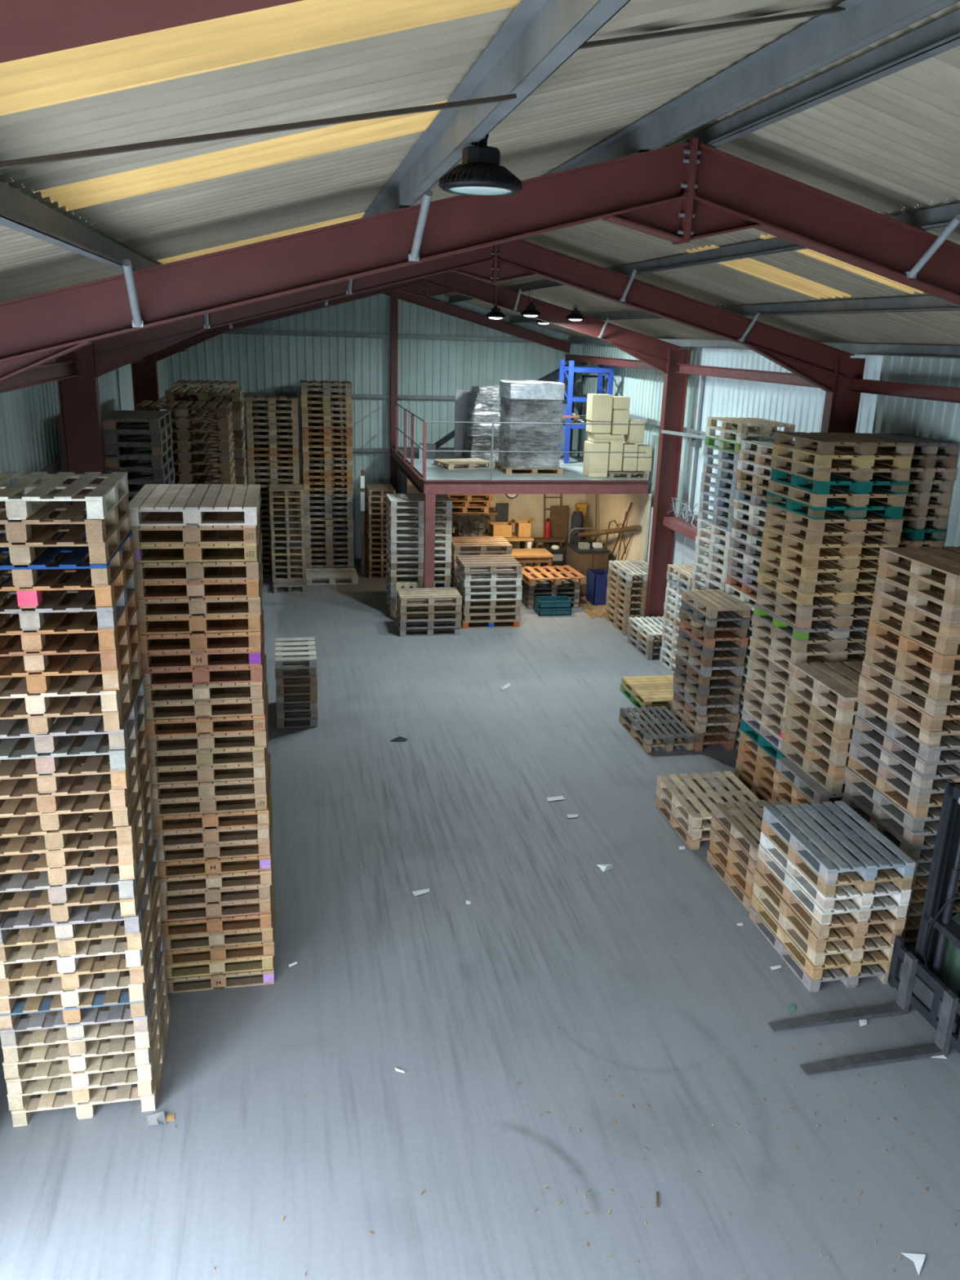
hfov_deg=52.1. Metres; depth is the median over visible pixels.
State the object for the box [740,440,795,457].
wooden pallet
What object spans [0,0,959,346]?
ceiling
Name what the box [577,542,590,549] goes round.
tin
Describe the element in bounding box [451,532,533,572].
workbench
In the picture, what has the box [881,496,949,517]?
wooden pallet
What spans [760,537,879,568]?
wooden pallet
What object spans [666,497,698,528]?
strapping
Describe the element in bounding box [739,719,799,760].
wooden pallet
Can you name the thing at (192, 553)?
wooden pallet
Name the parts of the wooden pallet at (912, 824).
board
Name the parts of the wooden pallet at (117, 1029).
board, board, board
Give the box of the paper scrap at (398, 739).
[391,736,408,742]
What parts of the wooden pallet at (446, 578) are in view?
board, board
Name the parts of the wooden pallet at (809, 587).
board, board, board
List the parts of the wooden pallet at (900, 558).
board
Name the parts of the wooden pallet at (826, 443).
board, board, board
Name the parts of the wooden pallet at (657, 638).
board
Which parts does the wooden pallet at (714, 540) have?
board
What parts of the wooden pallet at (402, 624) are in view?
board, board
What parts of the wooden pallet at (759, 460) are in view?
board, board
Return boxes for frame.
[0,0,303,62]
[55,239,865,581]
[130,271,690,622]
[228,289,571,493]
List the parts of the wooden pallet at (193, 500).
board, board, board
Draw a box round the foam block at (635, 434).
[623,419,645,443]
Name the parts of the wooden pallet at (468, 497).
board, board, board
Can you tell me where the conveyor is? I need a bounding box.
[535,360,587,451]
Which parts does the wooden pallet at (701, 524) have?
board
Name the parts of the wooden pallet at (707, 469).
board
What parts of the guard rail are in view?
post, post, rail, rail, post, post, post, rail, rail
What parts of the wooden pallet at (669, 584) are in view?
board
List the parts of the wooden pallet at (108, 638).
board, board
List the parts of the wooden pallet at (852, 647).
board, board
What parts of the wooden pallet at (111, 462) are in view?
board, board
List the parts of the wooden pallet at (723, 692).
board, board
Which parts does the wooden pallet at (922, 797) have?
board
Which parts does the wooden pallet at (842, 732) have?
board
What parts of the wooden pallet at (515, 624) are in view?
board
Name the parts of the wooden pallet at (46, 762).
board, board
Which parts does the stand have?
leg, leg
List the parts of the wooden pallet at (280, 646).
board, board, board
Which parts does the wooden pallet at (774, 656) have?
board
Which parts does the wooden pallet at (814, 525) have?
board, board, board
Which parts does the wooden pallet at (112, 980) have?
board, board, board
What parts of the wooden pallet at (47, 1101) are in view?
board, board, board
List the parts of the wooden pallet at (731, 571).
board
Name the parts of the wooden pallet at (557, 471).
board, board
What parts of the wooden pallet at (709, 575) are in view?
board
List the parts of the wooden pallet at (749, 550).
board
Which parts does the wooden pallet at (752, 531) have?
board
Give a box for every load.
[462,383,501,462]
[497,380,564,468]
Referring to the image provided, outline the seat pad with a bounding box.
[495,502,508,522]
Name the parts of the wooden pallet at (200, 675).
board, board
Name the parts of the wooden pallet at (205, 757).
board, board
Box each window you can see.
[157,212,364,264]
[686,244,851,299]
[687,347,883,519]
[760,234,923,293]
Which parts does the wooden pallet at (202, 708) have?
board, board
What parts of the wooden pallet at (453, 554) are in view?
board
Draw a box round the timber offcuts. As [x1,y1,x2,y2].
[571,413,586,422]
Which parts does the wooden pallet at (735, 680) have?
board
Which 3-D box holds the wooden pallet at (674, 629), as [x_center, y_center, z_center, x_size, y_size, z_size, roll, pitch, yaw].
[3.779,-0.205,17.796,0.570,0.143,1.070,-2,18,-11]
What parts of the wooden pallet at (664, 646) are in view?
board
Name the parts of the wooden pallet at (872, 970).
board, board, board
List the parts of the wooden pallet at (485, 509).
board, board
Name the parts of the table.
leg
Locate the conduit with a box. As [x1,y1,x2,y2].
[688,375,706,522]
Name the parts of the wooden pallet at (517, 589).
board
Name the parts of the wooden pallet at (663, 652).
board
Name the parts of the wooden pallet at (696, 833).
board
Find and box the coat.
[566,507,586,542]
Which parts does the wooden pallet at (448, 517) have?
board, board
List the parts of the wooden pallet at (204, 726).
board, board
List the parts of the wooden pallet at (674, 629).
board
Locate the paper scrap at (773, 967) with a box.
[769,964,781,969]
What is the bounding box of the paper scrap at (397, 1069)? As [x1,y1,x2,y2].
[395,1067,404,1072]
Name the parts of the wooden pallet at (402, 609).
board, board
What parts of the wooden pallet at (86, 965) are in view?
board, board, board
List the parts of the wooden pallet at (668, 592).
board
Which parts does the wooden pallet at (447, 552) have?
board, board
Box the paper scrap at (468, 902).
[466,900,471,904]
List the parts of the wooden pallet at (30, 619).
board, board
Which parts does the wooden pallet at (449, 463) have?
board, board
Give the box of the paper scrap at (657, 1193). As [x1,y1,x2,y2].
[656,1191,658,1207]
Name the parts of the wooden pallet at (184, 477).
board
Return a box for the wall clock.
[506,493,518,498]
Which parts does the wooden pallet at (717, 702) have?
board, board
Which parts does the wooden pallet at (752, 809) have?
board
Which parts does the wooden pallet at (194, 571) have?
board, board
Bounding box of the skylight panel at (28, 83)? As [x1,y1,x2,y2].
[0,0,521,115]
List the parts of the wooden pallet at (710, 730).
board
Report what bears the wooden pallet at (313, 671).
on the wooden pallet at (313, 679)
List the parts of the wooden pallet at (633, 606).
board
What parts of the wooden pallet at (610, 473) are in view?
board, board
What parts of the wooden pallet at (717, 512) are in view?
board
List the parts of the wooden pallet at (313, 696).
board, board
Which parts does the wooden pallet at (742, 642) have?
board, board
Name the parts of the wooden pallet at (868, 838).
board, board, board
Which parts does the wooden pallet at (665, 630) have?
board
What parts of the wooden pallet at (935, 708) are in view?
board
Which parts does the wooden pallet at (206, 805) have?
board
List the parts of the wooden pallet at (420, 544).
board, board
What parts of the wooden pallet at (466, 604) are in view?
board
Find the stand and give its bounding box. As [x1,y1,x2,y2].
[573,374,604,457]
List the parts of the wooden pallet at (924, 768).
board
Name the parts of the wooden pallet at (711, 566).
board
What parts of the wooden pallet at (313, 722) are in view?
board, board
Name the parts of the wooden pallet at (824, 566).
board, board, board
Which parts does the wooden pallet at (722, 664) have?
board, board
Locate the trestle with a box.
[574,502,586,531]
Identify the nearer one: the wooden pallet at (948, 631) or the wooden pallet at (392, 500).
the wooden pallet at (948, 631)
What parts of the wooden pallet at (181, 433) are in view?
board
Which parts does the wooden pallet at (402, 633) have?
board, board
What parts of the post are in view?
plate, plate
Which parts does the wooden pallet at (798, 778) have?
board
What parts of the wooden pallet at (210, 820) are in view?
board, board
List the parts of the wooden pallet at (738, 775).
board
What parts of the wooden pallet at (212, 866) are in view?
board, board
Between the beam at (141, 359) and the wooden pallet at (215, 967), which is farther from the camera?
the beam at (141, 359)
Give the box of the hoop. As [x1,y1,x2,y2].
[568,527,595,542]
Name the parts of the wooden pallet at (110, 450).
board, board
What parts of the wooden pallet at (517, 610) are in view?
board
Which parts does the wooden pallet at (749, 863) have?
board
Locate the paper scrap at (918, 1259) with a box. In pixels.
[902,1253,925,1275]
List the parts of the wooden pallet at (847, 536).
board, board, board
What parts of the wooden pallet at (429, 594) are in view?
board, board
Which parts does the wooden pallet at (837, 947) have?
board, board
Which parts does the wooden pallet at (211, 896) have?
board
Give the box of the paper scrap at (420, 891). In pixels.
[412,888,429,896]
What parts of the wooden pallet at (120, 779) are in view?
board, board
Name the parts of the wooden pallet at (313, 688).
board, board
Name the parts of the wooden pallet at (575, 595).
board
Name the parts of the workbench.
leg, leg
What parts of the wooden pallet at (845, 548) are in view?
board, board, board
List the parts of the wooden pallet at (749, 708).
board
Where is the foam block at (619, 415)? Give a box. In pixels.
[609,408,629,434]
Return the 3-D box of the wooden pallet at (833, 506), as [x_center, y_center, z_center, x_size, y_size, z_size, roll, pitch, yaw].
[4.195,-1.615,11.708,1.120,0.142,1.150,-2,18,-11]
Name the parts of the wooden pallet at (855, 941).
board, board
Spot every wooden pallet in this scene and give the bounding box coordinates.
[0,471,128,519]
[0,492,129,542]
[0,511,130,564]
[0,530,133,587]
[0,548,136,608]
[0,568,137,630]
[0,586,137,652]
[0,604,139,672]
[0,622,141,693]
[0,644,140,714]
[0,658,142,734]
[0,674,146,753]
[0,694,146,773]
[0,712,147,793]
[0,731,146,813]
[0,742,149,831]
[0,759,151,849]
[0,777,152,867]
[0,795,152,885]
[0,808,154,903]
[0,826,154,922]
[0,839,158,944]
[0,857,159,961]
[0,880,158,978]
[0,884,161,995]
[0,906,161,1013]
[0,918,162,1030]
[0,928,164,1047]
[1,945,165,1062]
[2,962,166,1079]
[5,973,167,1096]
[6,991,168,1110]
[10,1000,170,1126]
[56,409,171,431]
[58,422,172,444]
[59,434,172,457]
[59,445,173,469]
[128,484,260,526]
[130,502,259,544]
[133,400,231,417]
[133,518,260,563]
[135,532,262,581]
[136,552,262,599]
[137,564,262,617]
[138,585,262,635]
[139,601,262,653]
[139,609,264,669]
[141,626,264,686]
[145,652,264,702]
[146,653,266,719]
[146,671,266,737]
[146,683,268,753]
[148,720,265,768]
[151,725,267,785]
[151,739,267,801]
[152,762,267,816]
[153,753,271,832]
[153,799,269,847]
[157,780,271,862]
[157,794,272,878]
[157,809,272,893]
[160,859,271,907]
[160,861,271,921]
[161,857,272,937]
[164,859,274,951]
[164,888,274,965]
[165,933,273,978]
[166,897,275,993]
[170,411,231,429]
[171,421,232,439]
[172,431,232,451]
[172,442,233,462]
[172,452,233,472]
[173,462,234,483]
[174,472,235,485]
[275,637,316,669]
[275,650,316,677]
[275,668,317,685]
[275,677,317,694]
[275,685,317,702]
[275,694,317,711]
[276,698,318,719]
[276,706,317,728]
[305,568,358,585]
[385,520,451,535]
[386,493,452,507]
[386,501,452,515]
[386,507,452,521]
[386,514,452,528]
[386,528,452,542]
[386,533,451,549]
[386,541,451,555]
[386,547,451,563]
[386,553,451,569]
[386,560,450,576]
[386,568,451,582]
[386,573,450,590]
[386,581,443,596]
[386,586,395,603]
[386,592,395,609]
[386,599,395,616]
[395,582,435,613]
[395,595,461,613]
[395,611,461,629]
[395,618,460,636]
[396,587,462,605]
[396,605,462,621]
[433,457,494,469]
[445,493,493,501]
[446,493,495,494]
[449,496,491,507]
[451,502,488,513]
[451,536,512,552]
[451,547,511,559]
[455,554,522,573]
[455,568,521,587]
[456,564,522,580]
[456,576,522,594]
[456,582,522,600]
[456,588,521,608]
[461,595,520,614]
[461,602,521,622]
[461,608,519,628]
[494,461,563,475]
[521,564,586,586]
[521,573,580,588]
[521,579,580,594]
[521,584,579,599]
[521,589,579,604]
[521,596,578,608]
[604,605,639,629]
[604,612,637,635]
[605,600,644,622]
[606,586,645,608]
[606,593,644,615]
[607,470,647,478]
[607,573,646,595]
[607,580,646,601]
[608,560,648,581]
[608,566,647,588]
[618,713,693,752]
[619,683,671,714]
[619,706,694,745]
[621,675,673,707]
[626,635,668,660]
[627,622,670,647]
[627,629,669,653]
[628,616,671,640]
[654,791,759,849]
[655,781,760,839]
[656,770,764,828]
[659,653,675,673]
[660,646,675,666]
[661,631,677,651]
[662,617,679,635]
[662,624,679,643]
[662,639,677,657]
[663,601,681,621]
[663,609,679,628]
[665,586,681,605]
[665,594,681,612]
[666,571,704,591]
[666,579,686,596]
[667,564,706,586]
[669,715,734,751]
[670,707,736,742]
[671,698,737,733]
[672,681,739,715]
[673,671,739,705]
[673,690,739,724]
[675,654,742,686]
[675,664,742,696]
[676,636,745,667]
[676,645,744,677]
[678,627,746,657]
[679,608,747,638]
[680,617,748,648]
[681,589,751,618]
[681,599,750,628]
[691,570,739,593]
[691,579,735,592]
[692,561,741,589]
[693,553,742,580]
[694,544,742,570]
[695,536,743,561]
[697,518,747,542]
[697,526,746,551]
[698,500,749,523]
[698,509,749,532]
[699,491,751,513]
[700,481,752,503]
[701,472,752,493]
[702,463,753,484]
[703,444,756,464]
[703,454,755,473]
[704,435,758,453]
[705,426,793,444]
[706,417,795,434]
[706,849,751,911]
[709,826,760,887]
[709,839,759,899]
[711,813,762,874]
[712,798,797,861]
[726,573,775,599]
[727,555,778,579]
[727,564,776,590]
[728,546,779,570]
[729,537,780,560]
[731,527,781,550]
[732,518,785,540]
[733,498,786,520]
[733,508,785,530]
[734,488,786,510]
[734,768,768,801]
[735,759,771,799]
[736,469,791,489]
[736,479,788,498]
[737,459,791,479]
[737,749,773,791]
[738,449,792,468]
[738,739,773,781]
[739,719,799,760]
[739,729,800,768]
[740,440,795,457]
[741,708,782,751]
[742,688,785,730]
[743,699,800,740]
[745,678,804,719]
[746,657,806,697]
[746,668,787,706]
[749,635,864,674]
[749,646,858,684]
[749,905,888,992]
[751,614,866,653]
[751,625,866,662]
[751,893,891,979]
[752,881,893,965]
[753,603,868,641]
[753,868,902,952]
[755,592,871,629]
[756,570,874,605]
[756,582,873,617]
[756,856,906,938]
[757,844,908,924]
[758,559,876,593]
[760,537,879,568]
[760,548,878,582]
[760,828,911,911]
[761,813,913,897]
[762,525,898,556]
[762,800,915,884]
[764,514,901,544]
[765,491,903,519]
[765,502,903,532]
[767,480,906,506]
[770,456,911,481]
[770,467,910,493]
[771,444,912,468]
[771,791,780,800]
[772,781,832,813]
[773,431,915,455]
[773,768,842,815]
[775,756,845,804]
[780,739,847,794]
[782,727,876,781]
[784,714,850,767]
[785,702,879,753]
[786,688,887,739]
[789,675,886,725]
[790,660,892,711]
[842,791,936,859]
[844,766,942,831]
[844,780,938,846]
[847,754,951,817]
[848,741,955,804]
[848,815,959,873]
[851,728,959,791]
[853,715,959,776]
[856,688,959,746]
[856,702,959,761]
[857,673,959,731]
[861,659,959,716]
[863,646,959,702]
[864,433,959,455]
[865,632,959,686]
[866,618,959,671]
[869,604,959,655]
[869,924,919,942]
[872,590,959,639]
[874,575,959,623]
[876,561,959,607]
[877,546,959,591]
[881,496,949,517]
[881,508,947,528]
[881,912,957,939]
[882,471,954,493]
[882,484,951,505]
[882,520,946,541]
[883,459,957,480]
[884,447,958,468]
[884,898,959,926]
[886,885,959,912]
[888,875,959,899]
[891,862,959,886]
[897,533,943,548]
[898,544,911,561]
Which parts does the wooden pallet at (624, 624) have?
board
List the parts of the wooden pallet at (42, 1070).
board, board, board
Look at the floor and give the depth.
8.26 m
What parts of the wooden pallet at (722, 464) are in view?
board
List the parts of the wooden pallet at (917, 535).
board, board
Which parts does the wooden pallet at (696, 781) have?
board, board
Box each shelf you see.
[451,507,497,532]
[561,419,586,422]
[564,394,587,397]
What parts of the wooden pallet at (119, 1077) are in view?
board, board, board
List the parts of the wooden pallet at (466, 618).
board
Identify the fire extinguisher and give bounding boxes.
[543,518,551,538]
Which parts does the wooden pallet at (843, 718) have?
board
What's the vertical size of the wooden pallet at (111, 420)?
0.146 m
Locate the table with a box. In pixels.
[511,548,553,572]
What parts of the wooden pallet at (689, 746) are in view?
board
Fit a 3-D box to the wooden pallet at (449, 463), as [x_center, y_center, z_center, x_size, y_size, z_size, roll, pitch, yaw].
[-0.362,-3.904,21.771,1.080,0.115,0.900,-6,19,-23]
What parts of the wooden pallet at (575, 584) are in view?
board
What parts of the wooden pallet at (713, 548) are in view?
board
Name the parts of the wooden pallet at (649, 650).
board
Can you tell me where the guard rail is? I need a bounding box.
[391,400,648,480]
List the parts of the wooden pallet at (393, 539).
board, board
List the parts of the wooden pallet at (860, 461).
board, board, board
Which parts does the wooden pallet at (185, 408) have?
board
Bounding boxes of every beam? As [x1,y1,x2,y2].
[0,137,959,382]
[0,360,80,393]
[128,357,146,364]
[564,354,658,370]
[676,363,818,387]
[844,377,959,403]
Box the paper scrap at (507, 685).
[498,682,510,689]
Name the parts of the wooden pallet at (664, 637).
board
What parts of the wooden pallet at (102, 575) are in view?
board, board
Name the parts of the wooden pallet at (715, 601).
board, board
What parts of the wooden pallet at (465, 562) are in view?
board, board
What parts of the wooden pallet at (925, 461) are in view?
board, board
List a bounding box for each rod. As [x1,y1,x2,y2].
[595,493,597,542]
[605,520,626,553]
[608,502,632,566]
[613,511,626,586]
[617,533,632,565]
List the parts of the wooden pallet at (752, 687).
board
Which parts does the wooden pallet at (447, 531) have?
board, board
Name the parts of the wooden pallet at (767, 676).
board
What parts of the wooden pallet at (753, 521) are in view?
board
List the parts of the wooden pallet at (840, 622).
board, board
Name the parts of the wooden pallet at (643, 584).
board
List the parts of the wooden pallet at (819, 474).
board, board, board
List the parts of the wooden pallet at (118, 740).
board, board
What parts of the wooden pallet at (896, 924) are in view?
board, board, board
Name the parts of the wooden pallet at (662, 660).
board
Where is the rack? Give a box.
[558,359,614,463]
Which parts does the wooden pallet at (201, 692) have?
board, board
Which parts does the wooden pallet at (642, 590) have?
board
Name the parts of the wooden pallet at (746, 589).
board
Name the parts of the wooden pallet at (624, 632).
board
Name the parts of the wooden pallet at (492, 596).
board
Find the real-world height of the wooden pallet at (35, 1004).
0.142 m
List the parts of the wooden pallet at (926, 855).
board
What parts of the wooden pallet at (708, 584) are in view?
board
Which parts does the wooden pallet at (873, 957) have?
board, board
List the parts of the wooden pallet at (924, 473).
board, board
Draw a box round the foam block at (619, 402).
[612,395,630,409]
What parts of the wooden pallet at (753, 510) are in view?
board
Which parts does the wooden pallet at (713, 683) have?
board, board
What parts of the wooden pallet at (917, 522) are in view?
board, board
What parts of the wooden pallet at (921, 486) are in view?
board, board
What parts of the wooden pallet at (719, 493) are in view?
board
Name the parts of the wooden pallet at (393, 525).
board, board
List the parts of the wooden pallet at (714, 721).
board, board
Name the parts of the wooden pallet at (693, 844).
board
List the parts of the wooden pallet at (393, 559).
board, board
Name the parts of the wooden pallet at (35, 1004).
board, board, board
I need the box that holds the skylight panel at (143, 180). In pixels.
[33,99,448,211]
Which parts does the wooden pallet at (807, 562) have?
board, board, board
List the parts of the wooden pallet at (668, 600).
board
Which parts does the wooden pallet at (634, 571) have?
board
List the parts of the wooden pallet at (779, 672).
board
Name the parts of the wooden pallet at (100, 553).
board, board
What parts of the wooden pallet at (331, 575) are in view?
board, board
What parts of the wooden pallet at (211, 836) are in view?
board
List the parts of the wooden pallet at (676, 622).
board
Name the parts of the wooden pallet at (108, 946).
board, board, board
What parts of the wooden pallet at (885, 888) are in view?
board, board, board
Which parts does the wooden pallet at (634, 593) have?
board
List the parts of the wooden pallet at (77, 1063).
board, board, board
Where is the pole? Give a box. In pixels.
[577,524,641,537]
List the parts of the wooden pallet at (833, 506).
board, board, board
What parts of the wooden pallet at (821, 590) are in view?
board, board, board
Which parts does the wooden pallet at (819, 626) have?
board, board, board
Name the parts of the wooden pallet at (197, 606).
board, board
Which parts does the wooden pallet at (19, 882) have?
board, board, board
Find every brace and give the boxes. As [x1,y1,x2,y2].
[121,258,144,327]
[204,313,210,328]
[346,279,352,293]
[407,189,432,261]
[512,288,521,310]
[597,317,608,337]
[618,269,636,302]
[737,312,759,342]
[902,214,959,278]
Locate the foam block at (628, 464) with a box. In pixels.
[621,456,637,471]
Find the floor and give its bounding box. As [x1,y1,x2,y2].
[0,558,959,1279]
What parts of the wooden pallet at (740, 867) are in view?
board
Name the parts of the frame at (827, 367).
plate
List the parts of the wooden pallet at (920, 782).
board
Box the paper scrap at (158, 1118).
[146,1111,166,1124]
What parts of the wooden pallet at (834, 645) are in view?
board, board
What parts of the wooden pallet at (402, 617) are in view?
board, board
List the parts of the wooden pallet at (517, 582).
board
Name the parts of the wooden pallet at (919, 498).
board, board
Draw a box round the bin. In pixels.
[585,568,608,605]
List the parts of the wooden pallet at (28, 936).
board, board, board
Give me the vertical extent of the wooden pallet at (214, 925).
0.146 m
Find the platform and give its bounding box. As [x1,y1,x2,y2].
[390,447,648,587]
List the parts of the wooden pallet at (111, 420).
board, board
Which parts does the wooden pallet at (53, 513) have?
board, board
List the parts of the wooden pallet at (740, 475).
board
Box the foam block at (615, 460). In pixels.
[607,433,623,471]
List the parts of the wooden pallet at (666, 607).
board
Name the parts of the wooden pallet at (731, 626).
board, board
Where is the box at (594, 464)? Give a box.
[582,440,609,477]
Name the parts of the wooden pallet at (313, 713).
board, board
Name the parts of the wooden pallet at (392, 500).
board, board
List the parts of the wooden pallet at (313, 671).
board, board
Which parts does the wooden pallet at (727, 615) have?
board, board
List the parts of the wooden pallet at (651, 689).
board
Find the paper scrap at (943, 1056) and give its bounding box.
[931,1054,946,1058]
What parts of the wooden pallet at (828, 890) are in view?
board, board, board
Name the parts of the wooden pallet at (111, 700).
board, board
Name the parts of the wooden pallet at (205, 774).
board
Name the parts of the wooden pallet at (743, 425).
board, board, board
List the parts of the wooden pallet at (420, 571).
board, board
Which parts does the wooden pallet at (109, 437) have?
board, board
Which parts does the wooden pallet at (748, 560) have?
board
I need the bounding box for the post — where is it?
[360,470,364,576]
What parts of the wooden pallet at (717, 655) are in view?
board, board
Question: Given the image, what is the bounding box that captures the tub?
[592,542,602,547]
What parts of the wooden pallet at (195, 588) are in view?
board, board, board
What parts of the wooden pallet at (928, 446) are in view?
board, board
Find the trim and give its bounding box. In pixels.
[662,516,711,545]
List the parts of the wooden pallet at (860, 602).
board, board, board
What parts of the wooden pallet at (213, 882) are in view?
board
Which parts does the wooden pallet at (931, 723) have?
board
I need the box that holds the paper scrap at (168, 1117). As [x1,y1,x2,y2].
[164,1113,174,1121]
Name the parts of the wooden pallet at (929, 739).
board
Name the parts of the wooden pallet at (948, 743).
board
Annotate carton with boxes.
[488,519,516,537]
[511,517,535,537]
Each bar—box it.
[0,93,516,168]
[560,415,579,418]
[579,6,845,48]
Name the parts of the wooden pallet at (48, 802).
board, board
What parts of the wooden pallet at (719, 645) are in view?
board, board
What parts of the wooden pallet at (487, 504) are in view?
board, board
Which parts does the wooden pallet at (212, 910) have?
board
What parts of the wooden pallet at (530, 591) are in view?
board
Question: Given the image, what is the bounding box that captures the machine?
[540,545,566,565]
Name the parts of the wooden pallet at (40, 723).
board, board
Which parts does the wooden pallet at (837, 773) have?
board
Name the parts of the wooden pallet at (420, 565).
board, board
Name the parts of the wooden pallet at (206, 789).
board, board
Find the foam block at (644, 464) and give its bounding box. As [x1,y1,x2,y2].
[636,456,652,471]
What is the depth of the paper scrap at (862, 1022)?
8.74 m
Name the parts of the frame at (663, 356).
plate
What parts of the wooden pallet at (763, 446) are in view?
board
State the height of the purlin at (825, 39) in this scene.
0.133 m
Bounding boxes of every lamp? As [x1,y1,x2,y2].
[438,133,522,195]
[485,282,505,319]
[520,285,541,316]
[536,319,548,324]
[565,303,585,320]
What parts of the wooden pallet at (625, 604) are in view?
board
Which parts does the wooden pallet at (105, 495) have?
board, board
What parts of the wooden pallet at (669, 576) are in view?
board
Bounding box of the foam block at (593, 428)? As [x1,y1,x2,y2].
[586,420,611,433]
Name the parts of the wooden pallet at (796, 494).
board, board, board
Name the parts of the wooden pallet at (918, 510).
board, board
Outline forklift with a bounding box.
[768,781,959,1075]
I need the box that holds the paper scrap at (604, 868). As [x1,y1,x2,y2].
[596,863,613,871]
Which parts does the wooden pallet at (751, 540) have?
board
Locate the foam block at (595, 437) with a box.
[587,431,611,442]
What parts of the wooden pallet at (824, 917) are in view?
board, board, board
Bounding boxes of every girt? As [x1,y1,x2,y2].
[4,397,166,505]
[187,391,388,399]
[223,329,389,337]
[244,447,388,452]
[398,334,582,343]
[398,395,567,401]
[574,401,719,440]
[680,508,711,527]
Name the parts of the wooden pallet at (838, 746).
board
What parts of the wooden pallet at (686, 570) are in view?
board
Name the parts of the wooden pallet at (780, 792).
board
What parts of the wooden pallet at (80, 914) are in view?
board, board, board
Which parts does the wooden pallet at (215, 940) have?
board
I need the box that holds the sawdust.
[578,595,606,617]
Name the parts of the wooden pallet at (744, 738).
board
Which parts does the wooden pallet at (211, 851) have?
board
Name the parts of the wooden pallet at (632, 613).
board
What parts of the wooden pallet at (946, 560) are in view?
board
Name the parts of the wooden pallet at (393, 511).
board, board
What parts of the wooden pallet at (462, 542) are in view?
board, board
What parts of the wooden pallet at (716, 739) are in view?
board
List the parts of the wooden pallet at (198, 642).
board, board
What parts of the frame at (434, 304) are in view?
post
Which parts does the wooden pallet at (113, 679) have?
board, board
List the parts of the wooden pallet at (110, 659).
board, board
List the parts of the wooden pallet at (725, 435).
board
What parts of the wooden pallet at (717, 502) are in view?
board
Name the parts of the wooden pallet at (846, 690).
board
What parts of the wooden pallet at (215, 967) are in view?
board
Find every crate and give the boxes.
[452,514,486,537]
[533,603,572,615]
[534,595,573,608]
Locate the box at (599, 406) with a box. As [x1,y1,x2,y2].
[586,393,613,422]
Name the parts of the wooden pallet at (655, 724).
board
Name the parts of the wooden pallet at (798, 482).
board, board, board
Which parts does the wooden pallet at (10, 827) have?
board, board, board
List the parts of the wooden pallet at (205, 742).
board, board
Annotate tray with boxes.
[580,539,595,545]
[661,429,715,440]
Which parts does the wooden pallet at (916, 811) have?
board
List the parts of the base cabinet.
door, door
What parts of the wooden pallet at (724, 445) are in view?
board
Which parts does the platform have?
post, leaning panel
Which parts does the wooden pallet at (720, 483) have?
board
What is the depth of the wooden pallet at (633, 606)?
20.12 m
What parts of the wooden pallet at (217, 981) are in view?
board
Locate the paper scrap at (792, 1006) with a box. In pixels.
[788,1004,795,1011]
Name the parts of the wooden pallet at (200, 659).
board, board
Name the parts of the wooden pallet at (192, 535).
board, board, board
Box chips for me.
[168,684,959,1279]
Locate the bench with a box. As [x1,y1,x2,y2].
[532,537,564,576]
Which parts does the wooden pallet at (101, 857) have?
board, board, board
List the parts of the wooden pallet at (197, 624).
board, board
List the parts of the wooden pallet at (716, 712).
board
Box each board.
[418,443,435,458]
[549,506,568,546]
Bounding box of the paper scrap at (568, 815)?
[567,814,577,817]
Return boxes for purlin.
[0,181,157,271]
[361,0,631,217]
[446,203,959,303]
[507,295,959,323]
[544,0,959,175]
[567,336,959,359]
[667,8,959,147]
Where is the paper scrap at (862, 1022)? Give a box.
[858,1019,866,1026]
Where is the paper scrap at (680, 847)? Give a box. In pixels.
[678,845,684,849]
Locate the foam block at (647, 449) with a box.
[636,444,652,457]
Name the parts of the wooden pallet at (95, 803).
board, board, board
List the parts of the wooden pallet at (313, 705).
board, board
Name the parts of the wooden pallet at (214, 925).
board, board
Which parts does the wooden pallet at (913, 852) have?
board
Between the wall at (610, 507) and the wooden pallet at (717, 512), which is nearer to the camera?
the wooden pallet at (717, 512)
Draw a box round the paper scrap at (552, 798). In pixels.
[546,795,564,801]
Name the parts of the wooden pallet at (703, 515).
board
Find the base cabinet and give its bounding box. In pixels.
[565,542,610,595]
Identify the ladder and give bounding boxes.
[543,493,561,546]
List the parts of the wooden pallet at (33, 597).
board, board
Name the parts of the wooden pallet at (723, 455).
board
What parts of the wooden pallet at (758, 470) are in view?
board, board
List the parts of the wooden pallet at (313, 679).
board, board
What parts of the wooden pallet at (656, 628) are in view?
board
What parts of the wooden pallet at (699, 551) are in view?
board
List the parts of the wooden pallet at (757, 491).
board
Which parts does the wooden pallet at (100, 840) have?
board, board, board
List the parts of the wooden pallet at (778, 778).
board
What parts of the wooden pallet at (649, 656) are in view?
board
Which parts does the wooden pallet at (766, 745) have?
board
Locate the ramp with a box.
[434,429,454,448]
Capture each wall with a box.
[0,357,168,637]
[166,293,581,558]
[406,477,586,571]
[575,342,959,573]
[584,492,651,593]
[647,506,709,624]
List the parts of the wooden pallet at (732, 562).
board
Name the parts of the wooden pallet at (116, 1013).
board, board, board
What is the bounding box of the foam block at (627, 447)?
[622,442,638,457]
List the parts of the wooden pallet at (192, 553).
board, board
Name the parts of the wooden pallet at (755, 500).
board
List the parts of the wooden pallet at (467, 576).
board, board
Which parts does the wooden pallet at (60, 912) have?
board, board, board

